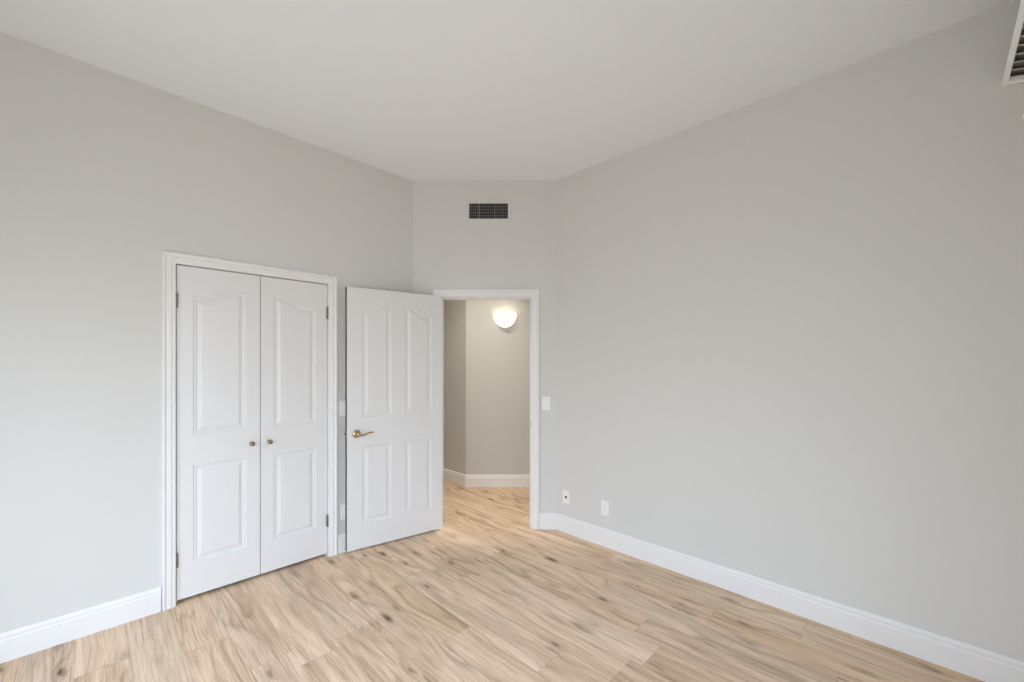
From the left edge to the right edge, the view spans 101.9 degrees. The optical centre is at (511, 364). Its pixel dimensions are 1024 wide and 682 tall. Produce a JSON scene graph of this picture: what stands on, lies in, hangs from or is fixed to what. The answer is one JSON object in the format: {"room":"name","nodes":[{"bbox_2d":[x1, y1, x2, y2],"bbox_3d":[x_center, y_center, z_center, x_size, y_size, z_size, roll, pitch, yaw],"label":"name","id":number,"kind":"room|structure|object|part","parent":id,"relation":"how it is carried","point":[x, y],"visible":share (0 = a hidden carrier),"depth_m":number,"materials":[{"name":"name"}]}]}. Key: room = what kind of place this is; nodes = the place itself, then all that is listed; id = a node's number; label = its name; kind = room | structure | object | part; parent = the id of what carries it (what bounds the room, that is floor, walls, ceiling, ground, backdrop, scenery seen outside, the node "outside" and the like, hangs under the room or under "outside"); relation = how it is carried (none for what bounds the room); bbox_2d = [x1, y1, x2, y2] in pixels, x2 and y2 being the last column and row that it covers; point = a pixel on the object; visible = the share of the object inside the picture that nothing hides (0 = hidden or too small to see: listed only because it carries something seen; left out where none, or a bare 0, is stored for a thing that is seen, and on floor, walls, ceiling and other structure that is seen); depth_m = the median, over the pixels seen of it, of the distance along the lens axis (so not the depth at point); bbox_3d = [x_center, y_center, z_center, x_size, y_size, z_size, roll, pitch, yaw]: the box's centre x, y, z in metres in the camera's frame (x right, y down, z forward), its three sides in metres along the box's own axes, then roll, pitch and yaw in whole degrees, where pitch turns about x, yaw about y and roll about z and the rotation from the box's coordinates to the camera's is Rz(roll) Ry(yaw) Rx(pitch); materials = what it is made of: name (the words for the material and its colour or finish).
{"room":"empty bedroom","nodes":[
{"label":"empty bedroom","id":0,"kind":"room"},
{"bbox_2d":[0,32,412,632],"bbox_3d":[-1.958,-0.085,2.615,0.115,3.050,3.113,0,0,45],"label":"wall","id":1,"kind":"structure","parent":0,"point":[103,172],"depth_m":2.28,"materials":[{"name":"paint"}]},
{"bbox_2d":[0,587,160,663],"bbox_3d":[-2.487,1.370,1.985,0.015,0.140,1.242,0,0,45],"label":"baseboard","id":2,"kind":"structure","parent":1,"relation":"attached to","point":[29,639],"depth_m":2.18,"materials":[{"name":"paint"}]},
{"bbox_2d":[176,265,259,599],"bbox_3d":[-1.860,0.409,2.642,0.078,2.013,0.454,0,0,45],"label":"door","id":3,"kind":"structure","parent":1,"relation":"in","point":[218,312],"depth_m":2.63,"materials":[{"name":"paint"}]},
{"bbox_2d":[162,250,336,610],"bbox_3d":[-1.728,0.387,2.833,0.138,2.106,1.020,0,0,45],"label":"trim","id":4,"kind":"structure","parent":1,"relation":"attached to","point":[170,260],"depth_m":2.47,"materials":[{"name":"paint"}]},
{"bbox_2d":[260,276,328,573],"bbox_3d":[-1.539,0.409,2.969,0.078,2.013,0.454,0,0,45],"label":"door","id":5,"kind":"structure","parent":1,"relation":"in","point":[294,519],"depth_m":2.95,"materials":[{"name":"paint"}]},
{"bbox_2d":[337,533,345,553],"bbox_3d":[-1.095,1.370,3.400,0.015,0.140,0.664,0,0,45],"label":"baseboard","id":6,"kind":"structure","parent":1,"relation":"attached to","point":[341,537],"depth_m":3.18,"materials":[{"name":"paint"}]},
{"bbox_2d":[339,401,344,416],"bbox_3d":[-1.294,0.339,3.200,0.012,0.118,0.072,0,0,45],"label":"light switch","id":7,"kind":"object","parent":1,"relation":"attached to","point":[341,403],"visible":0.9,"depth_m":3.19,"materials":[{"name":"white plastic"}]},
{"bbox_2d":[341,504,344,519],"bbox_3d":[-1.285,1.135,3.211,0.009,0.118,0.072,0,0,45],"label":"wall outlet","id":8,"kind":"object","parent":1,"relation":"attached to","point":[342,505],"visible":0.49,"depth_m":3.20,"materials":[{"name":"white plastic"}]},
{"bbox_2d":[444,300,465,473],"bbox_3d":[-1.251,-0.085,5.682,2.100,3.050,0.115,0,0,45],"label":"wall","id":9,"kind":"structure","parent":0,"point":[454,310],"depth_m":5.04,"materials":[{"name":"paint"}]},
{"bbox_2d":[444,468,465,486],"bbox_3d":[-1.277,1.370,5.616,2.056,0.140,0.015,0,0,45],"label":"baseboard","id":10,"kind":"structure","parent":9,"relation":"attached to","point":[458,478],"depth_m":5.04,"materials":[{"name":"paint"}]},
{"bbox_2d":[413,181,555,512],"bbox_3d":[-0.560,-0.085,3.699,3.080,3.050,0.115,0,0,0],"label":"wall","id":11,"kind":"structure","parent":0,"point":[450,252],"depth_m":3.64,"materials":[{"name":"paint"}]},
{"bbox_2d":[344,286,441,551],"bbox_3d":[-0.931,0.417,3.392,0.825,2.022,0.098,0,0,-36],"label":"door","id":12,"kind":"structure","parent":11,"relation":"in","point":[393,433],"depth_m":3.37,"materials":[{"name":"paint"}]},
{"bbox_3d":[-1.184,0.535,3.181,0.063,0.063,0.053,0,0,-36],"label":"handle","id":13,"kind":"part","parent":12,"relation":"part of","materials":[{"name":"gold metal"}]},
{"bbox_2d":[433,289,538,529],"bbox_3d":[-0.227,0.391,3.699,0.928,2.098,0.160,0,0,0],"label":"trim","id":14,"kind":"structure","parent":11,"relation":"attached to","point":[532,295],"depth_m":3.63,"materials":[{"name":"paint"}]},
{"bbox_2d":[466,200,510,221],"bbox_3d":[-0.205,-1.343,3.637,0.394,0.197,0.009,0,0,0],"label":"air vent","id":15,"kind":"object","parent":11,"relation":"in","point":[476,210],"visible":1,"depth_m":3.64,"materials":[{"name":"metal"}]},
{"bbox_2d":[469,203,507,218],"bbox_3d":[-0.205,-1.343,3.638,0.338,0.133,0.005,0,0,0],"label":"grille","id":16,"kind":"object","parent":15,"relation":"attached to","point":[471,206],"depth_m":3.64,"materials":[{"name":"grey metal"}]},
{"bbox_2d":[542,397,549,409],"bbox_3d":[0.299,0.342,3.636,0.072,0.118,0.012,0,0,0],"label":"light switch","id":17,"kind":"object","parent":11,"relation":"attached to","point":[545,400],"visible":1,"depth_m":3.63,"materials":[{"name":"white plastic"}]},
{"bbox_2d":[539,513,555,528],"bbox_3d":[0.312,1.370,3.634,0.148,0.140,0.015,0,0,0],"label":"baseboard","id":18,"kind":"structure","parent":11,"relation":"attached to","point":[546,520],"depth_m":3.63,"materials":[{"name":"paint"}]},
{"bbox_2d":[0,480,984,681],"bbox_3d":[-0.897,1.470,4.004,8.650,0.060,6.750,0,0,45],"label":"floor","id":19,"kind":"structure","parent":0,"point":[485,595],"depth_m":2.25,"materials":[{"name":"brown wood"}]},
{"bbox_2d":[466,300,529,474],"bbox_3d":[0.153,-0.085,4.962,1.393,3.050,0.115,0,0,0],"label":"wall","id":20,"kind":"structure","parent":0,"point":[497,357],"depth_m":4.90,"materials":[{"name":"paint"}]},
{"bbox_2d":[465,475,529,486],"bbox_3d":[0.125,1.370,4.897,1.349,0.140,0.015,0,0,0],"label":"baseboard","id":21,"kind":"structure","parent":20,"relation":"attached to","point":[470,480],"depth_m":4.89,"materials":[{"name":"paint"}]},
{"bbox_2d":[493,313,516,327],"bbox_3d":[-0.083,-0.516,4.834,0.280,0.160,0.140,0,0,0],"label":"wall lamp","id":22,"kind":"object","parent":20,"relation":"attached to","point":[504,320],"visible":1,"depth_m":4.81,"materials":[{"name":"white glass"}]},
{"bbox_2d":[0,0,1013,180],"bbox_3d":[-0.897,-1.650,4.004,8.650,0.080,6.750,0,0,45],"label":"ceiling","id":23,"kind":"structure","parent":0,"point":[414,90],"depth_m":2.20,"materials":[{"name":"paint"}]},
{"bbox_2d":[556,0,1023,661],"bbox_3d":[1.503,-0.085,2.623,3.122,3.050,0.115,0,0,45],"label":"wall","id":24,"kind":"structure","parent":0,"point":[790,322],"depth_m":2.30,"materials":[{"name":"paint"}]},
{"bbox_2d":[563,489,569,504],"bbox_3d":[0.461,1.135,3.556,0.072,0.118,0.016,0,0,45],"label":"cable plate","id":25,"kind":"object","parent":24,"relation":"attached to","point":[566,494],"visible":1,"depth_m":3.55,"materials":[{"name":"white plastic"}]},
{"bbox_2d":[601,500,608,516],"bbox_3d":[0.736,1.138,3.291,0.072,0.118,0.009,0,0,45],"label":"wall outlet","id":26,"kind":"object","parent":24,"relation":"attached to","point":[604,504],"visible":1,"depth_m":3.29,"materials":[{"name":"white plastic"}]},
{"bbox_2d":[555,513,1023,681],"bbox_3d":[1.434,1.370,2.600,2.956,0.140,0.015,0,0,45],"label":"baseboard","id":27,"kind":"structure","parent":24,"relation":"attached to","point":[982,664],"depth_m":2.30,"materials":[{"name":"paint"}]},
{"bbox_2d":[1001,0,1023,85],"bbox_3d":[2.141,-1.203,1.468,0.620,0.134,0.492,0,0,-44],"label":"air vent","id":28,"kind":"object","parent":24,"relation":"in","point":[1014,69],"visible":1,"depth_m":1.69,"materials":[{"name":"white metal"}]}
]}

